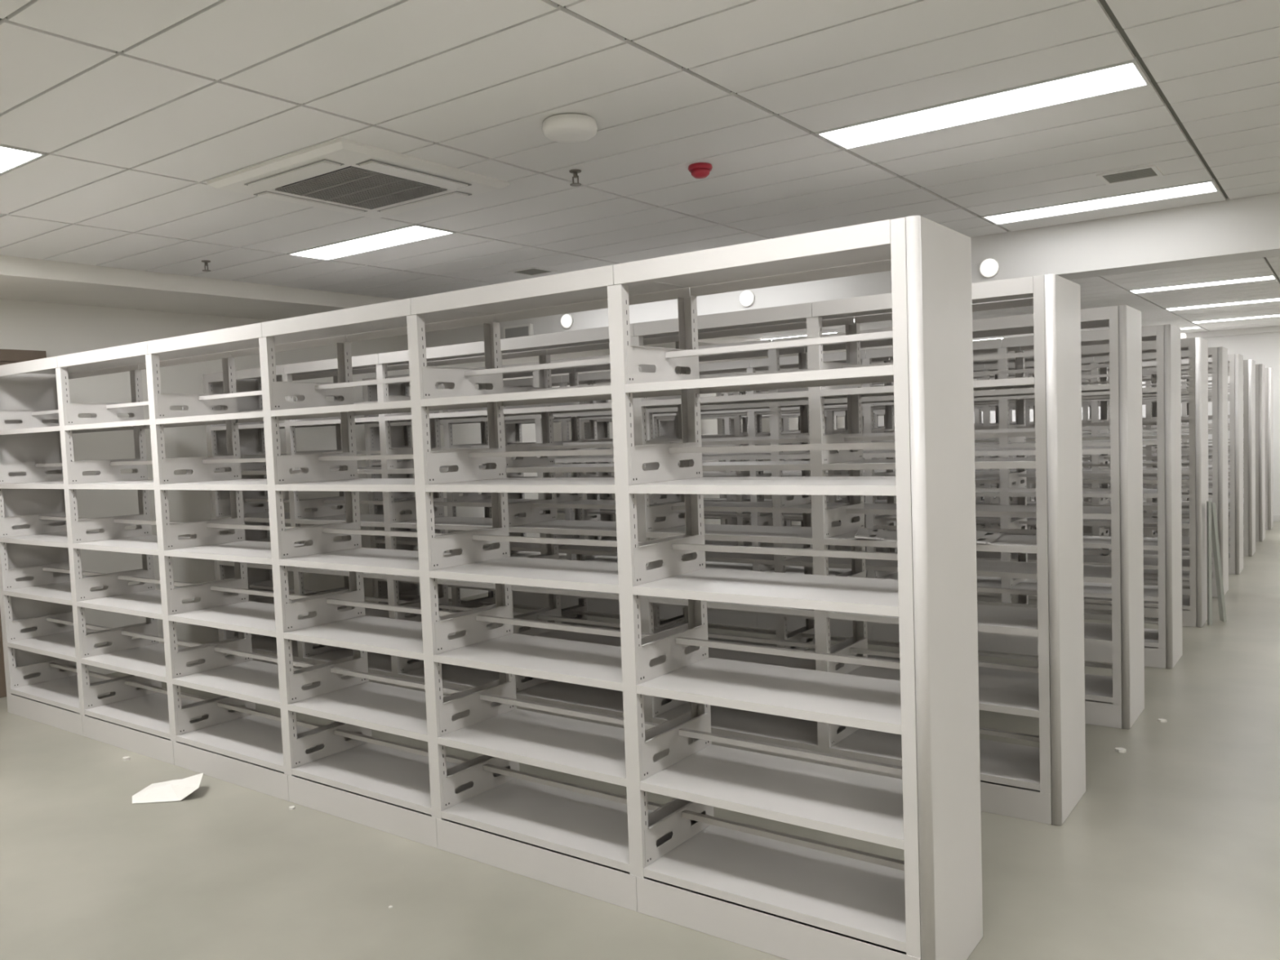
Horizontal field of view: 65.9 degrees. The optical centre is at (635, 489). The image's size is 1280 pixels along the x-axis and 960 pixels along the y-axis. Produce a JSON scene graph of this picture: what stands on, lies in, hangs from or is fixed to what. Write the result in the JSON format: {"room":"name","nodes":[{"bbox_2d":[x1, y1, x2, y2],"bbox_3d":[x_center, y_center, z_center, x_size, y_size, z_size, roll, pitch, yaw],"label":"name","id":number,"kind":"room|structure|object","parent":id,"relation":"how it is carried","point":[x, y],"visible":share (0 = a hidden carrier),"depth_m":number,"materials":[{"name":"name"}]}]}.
{"room":"library","nodes":[
{"label":"library","id":0,"kind":"room"},
{"bbox_2d":[0,298,846,674],"bbox_3d":[-1.809,-0.360,10.349,0.150,2.950,19.700,0,4,36],"label":"wall","id":1,"kind":"structure","parent":0,"point":[56,329],"depth_m":7.74,"materials":[{"name":"paint"}]},
{"bbox_2d":[0,349,46,697],"bbox_3d":[-4.686,0.274,6.251,0.050,2.370,1.925,0,4,36],"label":"door","id":2,"kind":"structure","parent":1,"relation":"in","point":[6,356],"depth_m":6.76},
{"bbox_2d":[0,254,889,362],"bbox_3d":[-1.395,-1.713,9.931,1.000,0.232,19.700,0,4,36],"label":"ceiling beam","id":3,"kind":"structure","parent":1,"relation":"attached to","point":[21,278],"depth_m":6.94,"materials":[{"name":"paint"}]},
{"bbox_2d":[503,323,533,338],"bbox_3d":[-1.044,-1.397,8.805,0.320,0.130,0.043,0,4,36],"label":"sign box","id":4,"kind":"object","parent":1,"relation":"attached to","point":[525,330],"visible":0.64,"depth_m":8.77,"materials":[{"name":"white plastic"}]},
{"bbox_2d":[560,313,573,328],"bbox_3d":[-0.597,-1.444,8.471,0.124,0.124,0.047,0,4,36],"label":"wall lamp","id":5,"kind":"object","parent":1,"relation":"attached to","point":[566,320],"visible":1,"depth_m":8.45,"materials":[{"name":"white plastic"}]},
{"bbox_2d":[739,289,755,306],"bbox_3d":[0.831,-1.438,7.427,0.124,0.124,0.047,0,4,36],"label":"wall lamp","id":6,"kind":"object","parent":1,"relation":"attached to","point":[747,297],"visible":1,"depth_m":7.41,"materials":[{"name":"white plastic"}]},
{"bbox_2d":[425,192,1279,347],"bbox_3d":[2.360,-1.561,6.513,11.100,0.423,0.300,0,4,36],"label":"beam","id":7,"kind":"structure","parent":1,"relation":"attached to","point":[1244,228],"depth_m":6.08,"materials":[{"name":"white paint"}]},
{"bbox_2d":[979,257,999,277],"bbox_3d":[2.276,-1.430,6.370,0.124,0.124,0.047,0,4,36],"label":"wall lamp","id":8,"kind":"object","parent":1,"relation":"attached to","point":[989,267],"visible":1,"depth_m":6.36,"materials":[{"name":"white plastic"}]},
{"bbox_2d":[0,0,1279,350],"bbox_3d":[3.082,-1.748,6.652,10.100,0.120,19.700,0,4,36],"label":"ceiling","id":9,"kind":"structure","parent":0,"point":[133,107],"depth_m":3.77,"materials":[{"name":"tile"}]},
{"bbox_2d":[0,143,46,174],"bbox_3d":[-2.898,-1.325,4.139,1.180,0.016,0.302,0,4,36],"label":"recessed light","id":10,"kind":"object","parent":9,"relation":"in","point":[11,157],"visible":0.88,"depth_m":3.94,"materials":[{"name":"white plastic"}]},
{"bbox_2d":[0,146,38,171],"bbox_3d":[-2.898,-1.327,4.138,1.156,0.008,0.278,0,4,36],"label":"diffuser","id":11,"kind":"object","parent":10,"relation":"attached to","point":[11,157],"depth_m":3.95,"materials":[{"name":"white plastic"}]},
{"bbox_2d":[201,260,210,271],"bbox_3d":[-2.724,-1.419,6.271,0.056,0.063,0.056,0,4,36],"label":"sprinkler","id":12,"kind":"object","parent":9,"relation":"attached to","point":[206,262],"visible":1,"depth_m":6.26,"materials":[{"name":"silver metal"}]},
{"bbox_2d":[206,137,510,218],"bbox_3d":[-1.248,-1.383,4.511,0.950,0.042,0.950,0,4,36],"label":"air conditioner","id":13,"kind":"object","parent":9,"relation":"attached to","point":[341,175],"visible":1,"depth_m":4.37,"materials":[{"name":"white plastic"}]},
{"bbox_2d":[275,166,447,209],"bbox_3d":[-1.248,-1.367,4.512,0.540,0.007,0.540,0,4,36],"label":"grille","id":14,"kind":"object","parent":13,"relation":"attached to","point":[351,186],"depth_m":4.49,"materials":[{"name":"grey plastic"}]},
{"bbox_2d":[286,223,455,260],"bbox_3d":[-1.600,-1.475,5.912,1.180,0.016,0.302,0,4,36],"label":"recessed light","id":15,"kind":"object","parent":9,"relation":"in","point":[413,233],"visible":0.87,"depth_m":5.88,"materials":[{"name":"white plastic"}]},
{"bbox_2d":[507,266,557,275],"bbox_3d":[-0.740,-1.569,7.110,0.250,0.009,0.250,0,4,36],"label":"ceiling vent","id":16,"kind":"object","parent":9,"relation":"in","point":[533,271],"visible":1,"depth_m":7.10,"materials":[{"name":"white plastic"}]},
{"bbox_2d":[542,113,597,142],"bbox_3d":[-0.248,-1.366,3.743,0.210,0.062,0.210,0,4,36],"label":"smoke detector","id":17,"kind":"object","parent":9,"relation":"attached to","point":[565,127],"visible":1,"depth_m":3.68,"materials":[{"name":"white plastic"}]},
{"bbox_2d":[568,168,581,186],"bbox_3d":[-0.271,-1.405,4.458,0.056,0.063,0.056,0,4,36],"label":"sprinkler","id":18,"kind":"object","parent":9,"relation":"attached to","point":[575,171],"visible":1,"depth_m":4.45,"materials":[{"name":"silver metal"}]},
{"bbox_2d":[688,162,712,178],"bbox_3d":[0.292,-1.430,4.448,0.110,0.055,0.110,0,4,36],"label":"detector","id":19,"kind":"object","parent":9,"relation":"attached to","point":[699,170],"visible":1,"depth_m":4.41,"materials":[{"name":"red plastic"}]},
{"bbox_2d":[762,331,838,339],"bbox_3d":[2.182,-2.030,13.106,1.180,0.016,0.302,0,4,36],"label":"recessed light","id":20,"kind":"object","parent":9,"relation":"in","point":[836,331],"visible":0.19,"depth_m":13.03,"materials":[{"name":"white plastic"}]},
{"bbox_2d":[814,56,1151,150],"bbox_3d":[1.296,-1.461,3.794,1.180,0.016,0.302,0,4,36],"label":"recessed light","id":21,"kind":"object","parent":9,"relation":"in","point":[1130,74],"visible":0.93,"depth_m":3.75,"materials":[{"name":"white plastic"}]},
{"bbox_2d":[981,177,1219,225],"bbox_3d":[2.592,-1.611,5.566,1.180,0.016,0.302,0,4,36],"label":"recessed light","id":22,"kind":"object","parent":9,"relation":"in","point":[1209,186],"visible":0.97,"depth_m":5.54,"materials":[{"name":"white plastic"}]},
{"bbox_2d":[1096,164,1163,185],"bbox_3d":[2.454,-1.561,4.904,0.260,0.009,0.250,0,4,36],"label":"ceiling vent","id":23,"kind":"object","parent":9,"relation":"in","point":[1152,171],"visible":1,"depth_m":4.90,"materials":[{"name":"white plastic"}]},
{"bbox_2d":[1180,325,1201,329],"bbox_3d":[7.487,-2.296,14.279,1.180,0.016,0.302,0,4,36],"label":"recessed light","id":24,"kind":"object","parent":9,"relation":"in","point":[1198,326],"visible":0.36,"depth_m":14.03,"materials":[{"name":"white plastic"}]},
{"bbox_2d":[1128,274,1276,293],"bbox_3d":[5.302,-1.925,9.269,1.180,0.016,0.302,0,4,36],"label":"recessed light","id":25,"kind":"object","parent":9,"relation":"in","point":[1271,277],"visible":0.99,"depth_m":9.26,"materials":[{"name":"white plastic"}]},
{"bbox_2d":[1164,297,1279,311],"bbox_3d":[6.598,-2.076,11.040,1.180,0.016,0.302,0,4,36],"label":"recessed light","id":26,"kind":"object","parent":9,"relation":"in","point":[1273,299],"visible":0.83,"depth_m":11.07,"materials":[{"name":"white plastic"}]},
{"bbox_2d":[1191,314,1279,323],"bbox_3d":[7.901,-2.227,12.819,1.180,0.016,0.302,0,4,36],"label":"recessed light","id":27,"kind":"object","parent":9,"relation":"in","point":[1274,315],"visible":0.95,"depth_m":12.89,"materials":[{"name":"white plastic"}]},
{"bbox_2d":[0,521,1279,959],"bbox_3d":[2.788,1.184,7.116,11.500,0.100,20.100,0,4,36],"label":"floor","id":28,"kind":"structure","parent":0,"point":[1170,850],"depth_m":3.81,"materials":[{"name":"grey concrete"}]},
{"bbox_2d":[122,756,129,760],"bbox_3d":[-2.725,1.438,5.285,0.038,0.012,0.032,0,4,36],"label":"bit","id":29,"kind":"object","parent":28,"relation":"on","point":[125,758],"visible":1,"depth_m":5.27,"materials":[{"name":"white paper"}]},
{"bbox_2d":[132,773,203,803],"bbox_3d":[-2.235,1.417,4.756,0.341,0.074,0.272,-2,3,-3],"label":"paper scrap","id":30,"kind":"object","parent":28,"relation":"on","point":[174,789],"visible":1,"depth_m":4.69,"materials":[{"name":"white paper"}]},
{"bbox_2d":[288,805,294,809],"bbox_3d":[-1.557,1.443,4.479,0.023,0.009,0.027,-4,4,-33],"label":"bit","id":31,"kind":"object","parent":28,"relation":"on","point":[291,807],"visible":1,"depth_m":4.47,"materials":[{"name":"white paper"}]},
{"bbox_2d":[0,215,982,959],"bbox_3d":[-1.506,0.330,4.697,6.057,2.200,0.468,0,4,36],"label":"bookshelf","id":32,"kind":"object","parent":28,"relation":"on","point":[926,905],"visible":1,"depth_m":3.71,"materials":[{"name":"metal"}]},
{"bbox_2d":[202,274,1085,825],"bbox_3d":[-0.646,0.231,5.872,6.047,2.200,0.496,0,4,36],"label":"bookshelf","id":33,"kind":"object","parent":28,"relation":"on","point":[1056,768],"depth_m":4.78,"materials":[{"name":"metal"}]},
{"bbox_2d":[873,524,1036,534],"bbox_3d":[1.483,0.186,4.563,0.800,0.020,0.028,0,4,36],"label":"rail","id":34,"kind":"object","parent":33,"relation":"on","point":[1022,531],"visible":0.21,"depth_m":4.43,"materials":[{"name":"metal"}]},
{"bbox_2d":[361,305,1144,728],"bbox_3d":[0.231,0.129,7.071,6.057,2.200,0.468,0,4,36],"label":"bookshelf","id":35,"kind":"object","parent":28,"relation":"on","point":[1123,692],"visible":0.24,"depth_m":5.86,"materials":[{"name":"metal"}]},
{"bbox_2d":[502,324,1182,668],"bbox_3d":[1.099,0.028,8.258,6.057,2.200,0.468,0,4,36],"label":"bookshelf","id":36,"kind":"object","parent":28,"relation":"on","point":[1162,646],"visible":0.29,"depth_m":6.97,"materials":[{"name":"metal"}]},
{"bbox_2d":[578,337,1208,626],"bbox_3d":[1.968,-0.072,9.445,6.057,2.200,0.468,0,4,36],"label":"bookshelf","id":37,"kind":"object","parent":28,"relation":"on","point":[1194,606],"visible":0.15,"depth_m":7.87,"materials":[{"name":"metal"}]},
{"bbox_2d":[658,346,1228,596],"bbox_3d":[2.837,-0.173,10.632,6.057,2.200,0.468,0,4,36],"label":"bookshelf","id":38,"kind":"object","parent":28,"relation":"on","point":[1220,493],"visible":0.16,"depth_m":9.20,"materials":[{"name":"metal"}]},
{"bbox_2d":[715,354,1243,573],"bbox_3d":[3.705,-0.274,11.818,6.057,2.200,0.468,0,4,36],"label":"bookshelf","id":39,"kind":"object","parent":28,"relation":"on","point":[1235,361],"visible":0.09,"depth_m":9.98,"materials":[{"name":"metal"}]},
{"bbox_2d":[769,359,1255,555],"bbox_3d":[4.574,-0.375,13.005,6.057,2.200,0.468,0,4,36],"label":"bookshelf","id":40,"kind":"object","parent":28,"relation":"on","point":[1249,366],"visible":0.16,"depth_m":11.22,"materials":[{"name":"metal"}]},
{"bbox_2d":[824,364,1265,542],"bbox_3d":[5.442,-0.475,14.192,6.057,2.200,0.468,0,4,36],"label":"bookshelf","id":41,"kind":"object","parent":28,"relation":"on","point":[1260,368],"visible":0.11,"depth_m":12.30,"materials":[{"name":"metal"}]},
{"bbox_2d":[861,367,1273,529],"bbox_3d":[6.311,-0.576,15.379,6.057,2.200,0.468,0,4,36],"label":"bookshelf","id":42,"kind":"object","parent":28,"relation":"on","point":[1268,371],"visible":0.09,"depth_m":13.49,"materials":[{"name":"metal"}]},
{"bbox_2d":[1115,747,1126,752],"bbox_3d":[2.373,1.274,4.833,0.039,0.014,0.047,-3,4,-22],"label":"bit","id":43,"kind":"object","parent":28,"relation":"on","point":[1117,749],"visible":1,"depth_m":4.82,"materials":[{"name":"white paper"}]},
{"bbox_2d":[1157,718,1167,722],"bbox_3d":[2.812,1.233,5.279,0.036,0.011,0.033,-2,3,-4],"label":"bit","id":44,"kind":"object","parent":28,"relation":"on","point":[1162,720],"visible":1,"depth_m":5.27,"materials":[{"name":"white paper"}]},
{"bbox_2d":[1206,501,1212,625],"bbox_3d":[4.410,0.567,7.594,0.021,0.954,0.055,-1,3,16],"label":"metal strip","id":45,"kind":"object","parent":28,"relation":"on","point":[1209,568],"visible":1,"depth_m":7.58,"materials":[{"name":"grey"}]},
{"bbox_2d":[1211,502,1226,622],"bbox_3d":[4.521,0.562,7.677,0.148,0.939,0.069,-3,3,-13],"label":"metal strip","id":46,"kind":"object","parent":28,"relation":"on","point":[1215,537],"visible":0.88,"depth_m":7.66,"materials":[{"name":"grey metal"}]},
{"bbox_2d":[877,325,1279,515],"bbox_3d":[8.579,-1.016,15.019,11.100,2.950,0.150,0,4,36],"label":"wall","id":47,"kind":"structure","parent":0,"point":[1264,348],"depth_m":14.46,"materials":[{"name":"white paint"}]},
{"bbox_2d":[979,325,1279,354],"bbox_3d":[8.457,-2.319,14.842,11.100,0.081,0.100,0,4,36],"label":"trim","id":48,"kind":"structure","parent":47,"relation":"attached to","point":[1267,329],"depth_m":14.53,"materials":[{"name":"white paint"}]},
{"bbox_2d":[1180,333,1186,338],"bbox_3d":[8.244,-2.310,14.908,0.124,0.124,0.047,0,4,36],"label":"wall lamp","id":49,"kind":"object","parent":47,"relation":"attached to","point":[1183,335],"visible":0.52,"depth_m":14.88,"materials":[{"name":"white plastic"}]},
{"bbox_2d":[1273,515,1279,521],"bbox_3d":[8.584,0.417,15.036,11.100,0.090,0.012,0,4,36],"label":"baseboard","id":50,"kind":"structure","parent":47,"relation":"attached to","point":[1276,517],"depth_m":14.45,"materials":[{"name":"white paint"}]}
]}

